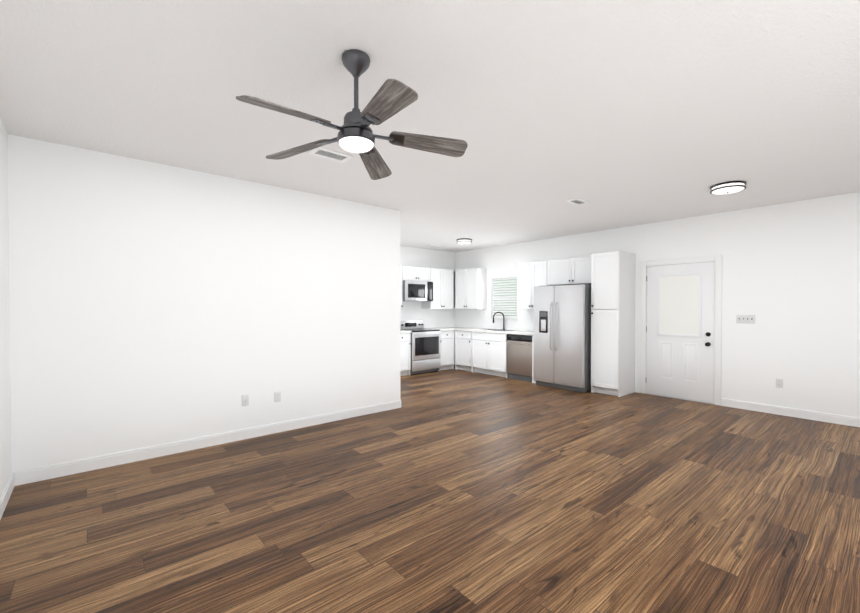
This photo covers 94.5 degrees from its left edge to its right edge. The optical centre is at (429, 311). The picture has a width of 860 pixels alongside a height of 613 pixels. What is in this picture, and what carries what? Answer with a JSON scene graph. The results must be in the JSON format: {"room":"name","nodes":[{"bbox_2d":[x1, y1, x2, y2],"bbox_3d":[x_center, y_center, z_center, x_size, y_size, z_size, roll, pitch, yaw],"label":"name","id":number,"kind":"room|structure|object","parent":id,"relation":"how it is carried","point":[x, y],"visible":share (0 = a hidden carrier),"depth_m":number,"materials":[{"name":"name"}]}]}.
{"room":"living room","nodes":[
{"label":"living room","id":0,"kind":"room"},
{"bbox_2d":[0,119,11,496],"bbox_3d":[-0.944,0.025,0.282,0.120,2.740,7.540,-1,1,-41],"label":"wall","id":1,"kind":"structure","parent":0,"point":[5,429],"depth_m":2.92,"materials":[{"name":"paint"}]},
{"bbox_2d":[0,472,14,519],"bbox_3d":[-0.892,1.341,0.342,0.016,0.108,7.300,-1,1,-41],"label":"baseboard","id":2,"kind":"structure","parent":1,"relation":"attached to","point":[7,492],"depth_m":2.84,"materials":[{"name":"white wood"}]},
{"bbox_2d":[8,134,399,474],"bbox_3d":[-1.880,-0.022,4.362,3.760,2.740,0.120,-1,1,-41],"label":"wall","id":3,"kind":"structure","parent":0,"point":[153,304],"depth_m":3.82,"materials":[{"name":"paint"}]},
{"bbox_2d":[14,400,400,485],"bbox_3d":[-1.830,1.294,4.331,3.744,0.108,0.016,-1,1,-41],"label":"baseboard","id":4,"kind":"structure","parent":3,"relation":"attached to","point":[27,476],"depth_m":3.84,"materials":[{"name":"white wood"}]},
{"bbox_2d":[242,395,248,405],"bbox_3d":[-1.957,0.939,4.217,0.070,0.115,0.017,-1,1,-41],"label":"outlet","id":5,"kind":"object","parent":3,"relation":"attached to","point":[245,400],"visible":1,"depth_m":4.22,"materials":[{"name":"white plastic"}]},
{"bbox_2d":[274,391,280,401],"bbox_3d":[-1.701,0.947,4.441,0.070,0.115,0.008,-1,1,-41],"label":"outlet","id":6,"kind":"object","parent":3,"relation":"attached to","point":[277,396],"visible":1,"depth_m":4.44,"materials":[{"name":"white plastic"}]},
{"bbox_2d":[400,246,454,327],"bbox_3d":[-0.766,-0.073,8.669,3.770,2.740,0.120,-1,1,-41],"label":"wall","id":7,"kind":"structure","parent":0,"point":[424,258],"depth_m":9.18,"materials":[{"name":"paint"}]},
{"bbox_2d":[400,266,402,308],"bbox_3d":[-0.871,-0.513,8.283,0.516,0.910,0.317,-1,1,-41],"label":"upper cabinet","id":8,"kind":"object","parent":7,"relation":"attached to","point":[401,290],"visible":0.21,"depth_m":8.30,"materials":[{"name":"white wood"}]},
{"bbox_2d":[402,266,429,281],"bbox_3d":[-0.374,-0.821,8.686,0.762,0.305,0.347,-1,1,-41],"label":"upper cabinet","id":9,"kind":"object","parent":7,"relation":"attached to","point":[410,273],"visible":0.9,"depth_m":8.55,"materials":[{"name":"white wood"}]},
{"bbox_2d":[403,280,432,300],"bbox_3d":[-0.339,-0.448,8.649,0.756,0.430,0.453,-1,1,-41],"label":"microwave","id":10,"kind":"object","parent":9,"relation":"attached to","point":[417,290],"visible":0.88,"depth_m":8.46,"materials":[{"name":"grey metal"}]},
{"bbox_2d":[421,268,453,308],"bbox_3d":[0.189,-0.524,9.171,0.714,0.910,0.347,-1,1,-41],"label":"upper cabinet","id":11,"kind":"object","parent":7,"relation":"attached to","point":[442,280],"visible":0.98,"depth_m":9.05,"materials":[{"name":"white wood"}]},
{"bbox_2d":[0,365,859,612],"bbox_3d":[1.044,1.386,3.675,7.530,0.060,10.090,-1,1,-41],"label":"floor","id":12,"kind":"structure","parent":0,"point":[454,490],"depth_m":2.66,"materials":[{"name":"brown wood"}]},
{"bbox_2d":[400,333,410,375],"bbox_3d":[-0.782,0.865,8.193,0.514,0.876,0.598,-1,1,-41],"label":"base cabinet","id":13,"kind":"object","parent":12,"relation":"on","point":[405,353],"visible":0.23,"depth_m":8.03,"materials":[{"name":"white wood"}]},
{"bbox_2d":[400,330,411,332],"bbox_3d":[-1.220,0.410,7.796,1.693,0.040,0.623,-1,1,-41],"label":"countertop","id":14,"kind":"structure","parent":13,"relation":"on","point":[401,331],"depth_m":8.04,"materials":[{"name":"stone"}]},
{"bbox_2d":[400,320,439,374],"bbox_3d":[-0.250,0.749,8.559,0.758,1.100,0.693,-1,1,-41],"label":"range","id":15,"kind":"object","parent":12,"relation":"on","point":[425,351],"visible":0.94,"depth_m":8.36,"materials":[{"name":"grey metal"}]},
{"bbox_2d":[439,331,453,370],"bbox_3d":[0.185,0.856,8.999,0.460,0.875,0.627,-1,1,-41],"label":"base cabinet","id":16,"kind":"object","parent":12,"relation":"on","point":[446,350],"visible":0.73,"depth_m":8.81,"materials":[{"name":"white wood"}]},
{"bbox_2d":[424,328,453,330],"bbox_3d":[0.168,0.396,8.979,0.419,0.040,0.626,-1,1,-41],"label":"countertop","id":17,"kind":"structure","parent":16,"relation":"on","point":[441,329],"depth_m":8.93,"materials":[{"name":"stone"}]},
{"bbox_2d":[454,330,469,370],"bbox_3d":[0.965,0.857,8.908,0.598,0.876,0.583,-1,1,-41],"label":"base cabinet","id":18,"kind":"object","parent":12,"relation":"on","point":[461,339],"depth_m":8.78,"materials":[{"name":"white wood"}]},
{"bbox_2d":[439,327,533,335],"bbox_3d":[1.275,0.401,8.503,0.645,0.040,2.789,-1,1,-41],"label":"countertop","id":19,"kind":"structure","parent":18,"relation":"on","point":[520,332],"depth_m":8.21,"materials":[{"name":"stone"}]},
{"bbox_2d":[493,312,504,329],"bbox_3d":[1.494,0.188,8.556,0.232,0.384,0.201,-1,1,-41],"label":"faucet","id":20,"kind":"object","parent":19,"relation":"on","point":[503,318],"visible":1,"depth_m":8.53,"materials":[{"name":"black metal"}]},
{"bbox_2d":[483,329,514,330],"bbox_3d":[1.400,0.482,8.357,0.384,0.201,0.654,-1,1,-41],"label":"sink basin","id":21,"kind":"object","parent":19,"relation":"in","point":[498,330],"visible":0.17,"depth_m":8.57,"materials":[{"name":"silver metal"}]},
{"bbox_2d":[470,332,501,375],"bbox_3d":[1.400,0.863,8.399,0.598,0.876,0.998,-1,1,-41],"label":"base cabinet","id":22,"kind":"object","parent":12,"relation":"on","point":[482,352],"depth_m":8.24,"materials":[{"name":"white wood"}]},
{"bbox_2d":[502,334,535,382],"bbox_3d":[1.943,0.870,7.764,0.598,0.876,0.791,-1,1,-41],"label":"base cabinet","id":23,"kind":"object","parent":12,"relation":"on","point":[504,336],"depth_m":7.84,"materials":[{"name":"white wood"}]},
{"bbox_2d":[507,334,532,381],"bbox_3d":[1.898,0.874,7.767,0.606,0.868,0.600,-1,1,-41],"label":"dishwasher","id":24,"kind":"object","parent":12,"relation":"on","point":[519,357],"visible":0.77,"depth_m":7.59,"materials":[{"name":"grey metal"}]},
{"bbox_2d":[534,284,590,392],"bbox_3d":[2.421,0.424,7.008,0.790,1.785,0.945,-1,1,-41],"label":"refrigerator","id":25,"kind":"object","parent":12,"relation":"on","point":[562,336],"visible":0.96,"depth_m":6.70,"materials":[{"name":"grey metal"}]},
{"bbox_2d":[591,251,635,396],"bbox_3d":[2.989,0.188,6.509,0.627,2.270,0.452,-1,1,-41],"label":"pantry cabinet","id":26,"kind":"object","parent":12,"relation":"on","point":[612,323],"visible":1,"depth_m":6.33,"materials":[{"name":"white wood"}]},
{"bbox_2d":[0,0,859,251],"bbox_3d":[1.044,-1.414,3.642,7.530,0.060,10.090,-1,1,-41],"label":"ceiling","id":27,"kind":"structure","parent":0,"point":[620,113],"depth_m":2.54,"materials":[{"name":"white paint"}]},
{"bbox_2d":[308,147,352,162],"bbox_3d":[-0.869,-1.376,3.487,0.340,0.010,0.190,-1,1,-41],"label":"ceiling vent","id":28,"kind":"object","parent":27,"relation":"in","point":[330,154],"visible":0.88,"depth_m":3.48,"materials":[{"name":"white metal"}]},
{"bbox_2d":[236,49,467,179],"bbox_3d":[-0.408,-1.118,2.110,1.167,0.494,1.179,-1,1,-41],"label":"ceiling fan","id":29,"kind":"object","parent":27,"relation":"hanging from","point":[391,98],"visible":1,"depth_m":2.09,"materials":[{"name":"grey"}]},
{"bbox_2d":[457,238,471,243],"bbox_3d":[0.682,-1.388,7.905,0.306,0.090,0.306,-1,1,-41],"label":"ceiling light","id":30,"kind":"object","parent":27,"relation":"attached to","point":[464,241],"visible":1,"depth_m":7.80,"materials":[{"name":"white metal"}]},
{"bbox_2d":[566,198,589,204],"bbox_3d":[1.877,-1.394,5.045,0.300,0.010,0.170,-1,1,-41],"label":"ceiling vent","id":31,"kind":"object","parent":27,"relation":"in","point":[577,201],"visible":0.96,"depth_m":5.04,"materials":[{"name":"white metal"}]},
{"bbox_2d":[710,181,745,194],"bbox_3d":[3.271,-1.347,4.369,0.320,0.090,0.320,-1,1,-41],"label":"ceiling light","id":32,"kind":"object","parent":27,"relation":"attached to","point":[729,187],"visible":1,"depth_m":4.29,"materials":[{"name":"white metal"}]},
{"bbox_2d":[455,192,859,417],"bbox_3d":[3.899,-0.042,6.020,0.120,2.740,9.970,-1,1,-41],"label":"wall","id":33,"kind":"structure","parent":0,"point":[791,276],"depth_m":5.24,"materials":[{"name":"paint"}]},
{"bbox_2d":[454,268,486,308],"bbox_3d":[0.816,-0.525,9.258,0.347,0.910,1.027,-1,1,-41],"label":"upper cabinet","id":34,"kind":"object","parent":33,"relation":"attached to","point":[470,288],"visible":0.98,"depth_m":8.96,"materials":[{"name":"white wood"}]},
{"bbox_2d":[490,318,517,319],"bbox_3d":[1.601,0.153,8.630,0.074,0.030,0.750,-1,1,-41],"label":"window sill","id":35,"kind":"structure","parent":33,"relation":"attached to","point":[505,318],"depth_m":8.55,"materials":[{"name":"white"}]},
{"bbox_2d":[492,277,516,317],"bbox_3d":[1.645,-0.318,8.662,0.040,0.908,0.718,-1,1,-41],"label":"kitchen window","id":36,"kind":"structure","parent":33,"relation":"in","point":[504,297],"depth_m":8.67,"materials":[{"name":"white glass"}]},
{"bbox_2d":[491,275,516,317],"bbox_3d":[1.613,-0.317,8.635,0.039,0.906,0.700,-1,1,-41],"label":"window blinds","id":37,"kind":"object","parent":36,"relation":"attached to","point":[503,277],"visible":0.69,"depth_m":8.62,"materials":[{"name":"white plastic"}]},
{"bbox_2d":[517,261,547,308],"bbox_3d":[2.073,-0.507,7.788,0.347,0.910,0.681,-1,1,-41],"label":"upper cabinet","id":38,"kind":"object","parent":33,"relation":"attached to","point":[531,276],"visible":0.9,"depth_m":7.73,"materials":[{"name":"white wood"}]},
{"bbox_2d":[547,256,590,284],"bbox_3d":[2.621,-0.725,7.144,0.347,0.460,0.999,-1,1,-41],"label":"upper cabinet","id":39,"kind":"object","parent":33,"relation":"attached to","point":[568,271],"visible":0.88,"depth_m":7.08,"materials":[{"name":"white wood"}]},
{"bbox_2d":[639,255,721,405],"bbox_3d":[3.823,0.255,6.099,0.137,2.145,1.102,-1,1,-41],"label":"door frame","id":40,"kind":"structure","parent":33,"relation":"attached to","point":[716,259],"depth_m":5.87,"materials":[{"name":"white wood"}]},
{"bbox_2d":[646,262,714,402],"bbox_3d":[3.783,0.294,6.068,0.111,2.035,0.917,-1,1,-41],"label":"entry door","id":41,"kind":"structure","parent":33,"relation":"in","point":[680,336],"depth_m":6.04,"materials":[{"name":"white wood"}]},
{"bbox_2d":[736,315,754,323],"bbox_3d":[4.311,0.103,5.435,0.015,0.109,0.197,-1,1,-41],"label":"light switch","id":42,"kind":"object","parent":33,"relation":"attached to","point":[749,319],"visible":1,"depth_m":5.43,"materials":[{"name":"white plastic"}]},
{"bbox_2d":[776,378,782,387],"bbox_3d":[4.545,0.928,5.176,0.008,0.115,0.070,-1,1,-41],"label":"electrical outlet","id":43,"kind":"object","parent":33,"relation":"attached to","point":[779,383],"visible":1,"depth_m":5.17,"materials":[{"name":"white plastic"}]},
{"bbox_2d":[721,398,859,426],"bbox_3d":[5.573,1.298,3.973,0.016,0.108,4.418,-1,1,-41],"label":"baseboard","id":44,"kind":"structure","parent":33,"relation":"attached to","point":[817,416],"depth_m":5.07,"materials":[{"name":"white wood"}]}
]}

